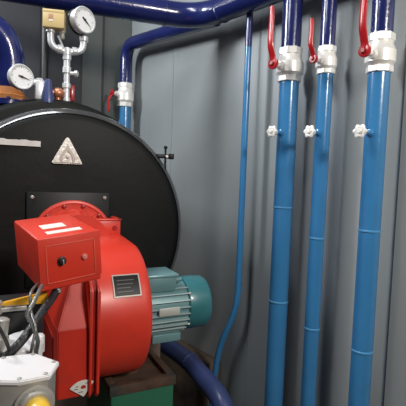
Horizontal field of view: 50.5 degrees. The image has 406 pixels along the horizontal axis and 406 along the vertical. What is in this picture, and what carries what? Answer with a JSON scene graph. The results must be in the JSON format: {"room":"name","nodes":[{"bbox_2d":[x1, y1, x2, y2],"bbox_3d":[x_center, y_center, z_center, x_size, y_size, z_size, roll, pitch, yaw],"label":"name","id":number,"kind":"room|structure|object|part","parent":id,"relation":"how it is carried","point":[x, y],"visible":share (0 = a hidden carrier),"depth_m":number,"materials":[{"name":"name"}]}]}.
{"room":"mechanical room","nodes":[
{"label":"mechanical room","id":0,"kind":"room"},
{"bbox_2d":[82,15,131,121],"bbox_3d":[-1.842,-0.184,1.408,3.785,2.750,0.100,-1,5,-40],"label":"wall","id":1,"kind":"structure","parent":0,"point":[117,31],"depth_m":2.37,"materials":[{"name":"grey metal"}]},
{"bbox_2d":[41,7,48,80],"bbox_3d":[-0.805,-0.195,2.167,0.035,2.750,0.036,-1,5,-40],"label":"cable conduit","id":2,"kind":"object","parent":1,"relation":"attached to","point":[44,42],"visible":0.02,"depth_m":2.12,"materials":[{"name":"grey metal"}]},
{"bbox_2d":[0,1,104,112],"bbox_3d":[-1.911,-0.178,1.278,3.512,2.750,0.012,-1,5,-40],"label":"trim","id":3,"kind":"structure","parent":1,"relation":"attached to","point":[25,20],"depth_m":2.13,"materials":[{"name":"paint"}]},
{"bbox_2d":[0,0,282,27],"bbox_3d":[-0.558,-0.780,1.408,2.915,0.122,0.923,2,4,5],"label":"pipe","id":4,"kind":"object","parent":1,"relation":"attached to","point":[207,13],"visible":1,"depth_m":1.68,"materials":[{"name":"blue metal"}]},
{"bbox_2d":[130,0,405,405],"bbox_3d":[1.018,-0.043,0.862,0.102,2.750,4.420,-1,5,-40],"label":"wall","id":5,"kind":"structure","parent":0,"point":[187,90],"depth_m":1.71,"materials":[{"name":"grey metal"}]},
{"bbox_2d":[160,339,220,405],"bbox_3d":[-0.229,0.935,2.239,0.073,0.530,0.860,-1,5,-40],"label":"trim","id":6,"kind":"structure","parent":5,"relation":"attached to","point":[186,392],"depth_m":2.00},
{"bbox_3d":[-0.485,1.403,-0.260,3.885,0.100,4.620,-1,5,-40],"label":"floor","id":7,"kind":"structure","parent":0,"visible":0},
{"bbox_2d":[0,317,44,355],"bbox_3d":[-0.353,0.744,0.822,0.088,1.085,0.086,2,4,4],"label":"gas regulator","id":8,"kind":"object","parent":7,"relation":"on","point":[4,321],"visible":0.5,"depth_m":0.77,"materials":[{"name":"metal"}]},
{"bbox_2d":[0,326,10,351],"bbox_3d":[-0.348,0.228,0.724,0.048,0.068,0.023,2,4,-7],"label":"wire","id":9,"kind":"object","parent":8,"relation":"attached to","point":[2,333],"visible":1,"depth_m":0.72,"materials":[{"name":"rubber"}]},
{"bbox_2d":[0,291,46,335],"bbox_3d":[-0.433,0.725,0.892,0.182,1.108,0.110,0,4,-27],"label":"gas actuator","id":10,"kind":"object","parent":7,"relation":"on","point":[14,307],"visible":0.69,"depth_m":0.84,"materials":[{"name":"black metal"}]},
{"bbox_2d":[0,353,58,405],"bbox_3d":[-0.298,0.777,0.712,0.146,1.037,0.110,3,4,17],"label":"block","id":11,"kind":"object","parent":7,"relation":"on","point":[25,379],"visible":1,"depth_m":0.66,"materials":[{"name":"metal"}]},
{"bbox_3d":[-0.294,0.265,0.685,0.122,0.008,0.102,0,4,-27],"label":"lid","id":12,"kind":"part","parent":11,"relation":"part of","materials":[{"name":"metal"}]},
{"bbox_2d":[0,99,180,294],"bbox_3d":[-0.579,0.049,1.616,0.805,0.796,0.720,0,4,-27],"label":"boiler","id":13,"kind":"object","parent":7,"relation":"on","point":[57,151],"visible":0.69,"depth_m":1.32,"materials":[{"name":"black paint"}]},
{"bbox_2d":[0,16,27,105],"bbox_3d":[-0.930,-0.478,1.308,0.765,0.342,0.154,0,4,-27],"label":"pipe","id":14,"kind":"object","parent":13,"relation":"attached to","point":[11,50],"visible":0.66,"depth_m":1.40,"materials":[{"name":"blue metal"}]},
{"bbox_2d":[7,64,44,98],"bbox_3d":[-0.549,-0.377,1.340,0.118,0.099,0.039,-1,5,-43],"label":"thermometer","id":15,"kind":"object","parent":13,"relation":"on","point":[19,76],"visible":0.98,"depth_m":1.32,"materials":[{"name":"silver metal"}]},
{"bbox_2d":[42,79,53,102],"bbox_3d":[-0.489,-0.353,1.358,0.038,0.074,0.038,0,4,-27],"label":"isolating cock","id":16,"kind":"object","parent":13,"relation":"on","point":[47,95],"visible":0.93,"depth_m":1.35,"materials":[{"name":"blue paint"}]},
{"bbox_2d":[53,85,74,101],"bbox_3d":[-0.456,-0.358,1.407,0.087,0.068,0.036,-2,5,-44],"label":"test cock","id":17,"kind":"object","parent":13,"relation":"on","point":[58,93],"visible":0.8,"depth_m":1.39,"materials":[{"name":"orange metal"}]},
{"bbox_2d":[70,85,74,101],"bbox_3d":[-0.452,-0.366,1.425,0.056,0.054,0.014,-2,5,-44],"label":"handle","id":18,"kind":"object","parent":17,"relation":"on","point":[72,91],"depth_m":1.43,"materials":[{"name":"paint"}]},
{"bbox_2d":[46,28,87,100],"bbox_3d":[-0.442,-0.438,1.400,0.134,0.248,0.034,0,4,-27],"label":"pipe","id":19,"kind":"object","parent":13,"relation":"on","point":[67,52],"visible":0.98,"depth_m":1.40,"materials":[{"name":"silver metal"}]},
{"bbox_2d":[42,8,65,39],"bbox_3d":[-0.473,-0.567,1.372,0.066,0.082,0.054,1,4,-11],"label":"switch","id":20,"kind":"object","parent":19,"relation":"attached to","point":[55,19],"visible":0.98,"depth_m":1.35,"materials":[{"name":"yellow plastic"}]},
{"bbox_2d":[67,6,95,35],"bbox_3d":[-0.396,-0.589,1.399,0.046,0.091,0.085,5,5,38],"label":"pressure gauge","id":21,"kind":"object","parent":19,"relation":"on","point":[81,20],"visible":1,"depth_m":1.38,"materials":[{"name":"silver metal"}]},
{"bbox_3d":[-0.411,0.108,1.315,0.244,0.284,0.014,0,4,-27],"label":"burner plate","id":22,"kind":"part","parent":13,"relation":"part of","materials":[{"name":"black metal"}]},
{"bbox_2d":[42,342,159,405],"bbox_3d":[-0.678,0.827,1.637,0.880,0.790,0.680,0,4,-27],"label":"plinth","id":23,"kind":"object","parent":7,"relation":"on","point":[80,400],"visible":0.02,"depth_m":1.40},
{"bbox_2d":[87,347,175,405],"bbox_3d":[-0.234,0.856,1.285,0.183,0.810,0.290,0,4,-27],"label":"stand","id":24,"kind":"object","parent":7,"relation":"on","point":[151,384],"visible":0.46,"depth_m":1.16,"materials":[{"name":"green paint"}]},
{"bbox_2d":[14,200,152,399],"bbox_3d":[-0.310,0.239,1.089,0.318,0.459,0.499,0,4,-27],"label":"burner","id":25,"kind":"object","parent":24,"relation":"on","point":[98,324],"visible":1,"depth_m":1.01,"materials":[{"name":"red metal"}]},
{"bbox_2d":[0,289,58,357],"bbox_3d":[-0.309,0.225,0.784,0.042,0.110,0.148,4,4,25],"label":"cable","id":26,"kind":"object","parent":25,"relation":"attached to","point":[24,337],"visible":0.91,"depth_m":0.76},
{"bbox_2d":[29,283,37,353],"bbox_3d":[-0.313,0.216,0.795,0.017,0.116,0.140,1,4,-18],"label":"conduit","id":27,"kind":"object","parent":25,"relation":"attached to","point":[36,284],"visible":0.82,"depth_m":0.75,"materials":[{"name":"silver metal"}]},
{"bbox_2d":[25,284,43,353],"bbox_3d":[-0.304,0.234,0.805,0.023,0.162,0.132,2,4,-7],"label":"conduit","id":28,"kind":"object","parent":25,"relation":"attached to","point":[37,294],"visible":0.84,"depth_m":0.75,"materials":[{"name":"silver metal"}]},
{"bbox_3d":[-0.271,0.112,0.826,0.017,0.017,0.013,0,4,-27],"label":"control knob","id":29,"kind":"part","parent":25,"relation":"part of","materials":[{"name":"black plastic"}]},
{"bbox_2d":[81,253,87,259],"bbox_3d":[-0.235,0.107,0.854,0.013,0.012,0.008,0,4,-27],"label":"lamp","id":30,"kind":"object","parent":25,"relation":"attached to","point":[84,256],"depth_m":0.85,"materials":[{"name":"red plastic"}]},
{"bbox_2d":[116,279,133,292],"bbox_3d":[-0.189,0.203,1.052,0.043,0.026,0.017,0,4,-27],"label":"print","id":31,"kind":"object","parent":25,"relation":"attached to","point":[122,285],"depth_m":1.05},
{"bbox_3d":[-0.188,0.203,1.056,0.069,0.049,0.032,0,4,-27],"label":"rating plate","id":32,"kind":"part","parent":25,"relation":"part of","materials":[{"name":"black metal"}]},
{"bbox_2d":[146,267,211,343],"bbox_3d":[-0.089,0.279,1.203,0.197,0.188,0.156,0,4,-27],"label":"motor","id":33,"kind":"object","parent":25,"relation":"attached to","point":[178,302],"visible":0.62,"depth_m":1.15,"materials":[{"name":"teal paint"}]},
{"bbox_3d":[-0.125,0.190,1.171,0.091,0.010,0.096,0,4,-27],"label":"terminal lid","id":34,"kind":"part","parent":33,"relation":"part of","materials":[{"name":"teal paint"}]},
{"bbox_3d":[-0.088,0.284,1.122,0.058,0.020,0.009,0,4,-27],"label":"motor rating plate","id":35,"kind":"part","parent":33,"relation":"part of","materials":[{"name":"silver metal"}]},
{"bbox_3d":[-0.115,0.281,1.191,0.133,0.132,0.132,0,4,-27],"label":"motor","id":36,"kind":"part","parent":33,"relation":"part of","materials":[{"name":"teal paint"}]},
{"bbox_2d":[119,24,219,128],"bbox_3d":[-0.229,0.166,2.148,0.068,2.075,0.776,-1,5,-40],"label":"riser pipe","id":37,"kind":"object","parent":7,"relation":"on","point":[163,33],"visible":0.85,"depth_m":2.24,"materials":[{"name":"blue metal"}]},
{"bbox_2d":[107,82,133,111],"bbox_3d":[-0.452,-0.576,2.353,0.154,0.164,0.094,-1,5,-40],"label":"valve","id":38,"kind":"object","parent":37,"relation":"attached to","point":[125,96],"visible":1,"depth_m":2.33,"materials":[{"name":"silver metal"}]},
{"bbox_3d":[-0.500,-0.552,2.315,0.031,0.120,0.039,-1,5,-40],"label":"lever","id":39,"kind":"part","parent":38,"relation":"part of","materials":[{"name":"red paint"}]},
{"bbox_2d":[160,341,233,405],"bbox_3d":[-0.128,0.917,1.859,0.101,0.621,0.934,0,4,-34],"label":"pipe","id":40,"kind":"object","parent":7,"relation":"on","point":[208,383],"visible":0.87,"depth_m":1.66,"materials":[{"name":"blue paint"}]},
{"bbox_2d":[209,12,252,405],"bbox_3d":[0.102,0.248,1.739,0.134,1.988,0.026,5,5,39],"label":"pipe","id":41,"kind":"object","parent":7,"relation":"on","point":[249,17],"visible":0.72,"depth_m":1.68,"materials":[{"name":"blue metal"}]},
{"bbox_2d":[264,0,302,405],"bbox_3d":[0.276,0.267,1.546,0.072,1.988,0.072,2,4,5],"label":"pipe","id":42,"kind":"object","parent":7,"relation":"on","point":[283,207],"visible":0.92,"depth_m":1.51,"materials":[{"name":"blue paint"}]},
{"bbox_2d":[266,126,282,136],"bbox_3d":[0.248,-0.244,1.474,0.059,0.038,0.043,-1,5,-40],"label":"drain cock","id":43,"kind":"object","parent":42,"relation":"attached to","point":[272,131],"visible":1,"depth_m":1.46,"materials":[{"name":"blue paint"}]},
{"bbox_3d":[0.232,-0.244,1.460,0.018,0.038,0.043,-1,5,-40],"label":"round handle","id":44,"kind":"part","parent":43,"relation":"part of","materials":[{"name":"silver metal"}]},
{"bbox_2d":[267,5,303,82],"bbox_3d":[0.280,-0.535,1.473,0.160,0.231,0.094,-1,5,-40],"label":"valve","id":45,"kind":"object","parent":42,"relation":"attached to","point":[290,64],"visible":0.99,"depth_m":1.46,"materials":[{"name":"silver metal"}]},
{"bbox_3d":[0.231,-0.549,1.431,0.031,0.202,0.039,-1,5,-40],"label":"lever","id":46,"kind":"part","parent":45,"relation":"part of","materials":[{"name":"red paint"}]},
{"bbox_3d":[0.256,-0.469,1.460,0.050,0.034,0.034,-1,5,-40],"label":"stem","id":47,"kind":"part","parent":45,"relation":"part of","materials":[{"name":"silver metal"}]},
{"bbox_2d":[300,0,337,405],"bbox_3d":[0.371,0.278,1.433,0.053,1.988,0.053,2,4,-8],"label":"pipe","id":48,"kind":"object","parent":7,"relation":"on","point":[328,7],"visible":0.95,"depth_m":1.40,"materials":[{"name":"blue paint"}]},
{"bbox_2d":[303,125,320,136],"bbox_3d":[0.350,-0.226,1.367,0.059,0.038,0.043,-1,5,-40],"label":"drain cock","id":49,"kind":"object","parent":48,"relation":"attached to","point":[309,131],"visible":1,"depth_m":1.35,"materials":[{"name":"blue paint"}]},
{"bbox_2d":[308,18,336,74],"bbox_3d":[0.376,-0.491,1.365,0.126,0.155,0.068,-1,5,-40],"label":"valve","id":50,"kind":"object","parent":48,"relation":"attached to","point":[326,60],"visible":1,"depth_m":1.36,"materials":[{"name":"silver metal"}]},
{"bbox_3d":[0.340,-0.502,1.333,0.031,0.132,0.028,-1,5,-40],"label":"lever","id":51,"kind":"part","parent":50,"relation":"part of","materials":[{"name":"red paint"}]},
{"bbox_3d":[0.362,-0.451,1.357,0.040,0.024,0.024,-1,5,-40],"label":"stem","id":52,"kind":"part","parent":50,"relation":"part of","materials":[{"name":"silver metal"}]},
{"bbox_2d":[348,0,395,405],"bbox_3d":[0.488,0.291,1.293,0.066,1.988,0.066,2,4,-8],"label":"pipe","id":53,"kind":"object","parent":7,"relation":"on","point":[383,11],"visible":0.98,"depth_m":1.25,"materials":[{"name":"blue paint"}]},
{"bbox_2d":[352,124,373,137],"bbox_3d":[0.458,-0.202,1.220,0.069,0.038,0.043,-1,5,-40],"label":"drain cock","id":54,"kind":"object","parent":53,"relation":"attached to","point":[361,131],"visible":1,"depth_m":1.20,"materials":[{"name":"blue paint"}]},
{"bbox_2d":[358,0,396,74],"bbox_3d":[0.491,-0.494,1.221,0.154,0.237,0.086,-1,5,-40],"label":"valve","id":55,"kind":"object","parent":53,"relation":"attached to","point":[378,50],"visible":0.98,"depth_m":1.21,"materials":[{"name":"silver metal"}]},
{"bbox_3d":[0.444,-0.508,1.181,0.031,0.208,0.036,-1,5,-40],"label":"lever","id":56,"kind":"part","parent":55,"relation":"part of","materials":[{"name":"red paint"}]},
{"bbox_3d":[0.469,-0.422,1.210,0.050,0.031,0.031,-1,5,-40],"label":"stem","id":57,"kind":"part","parent":55,"relation":"part of","materials":[{"name":"silver metal"}]}
]}

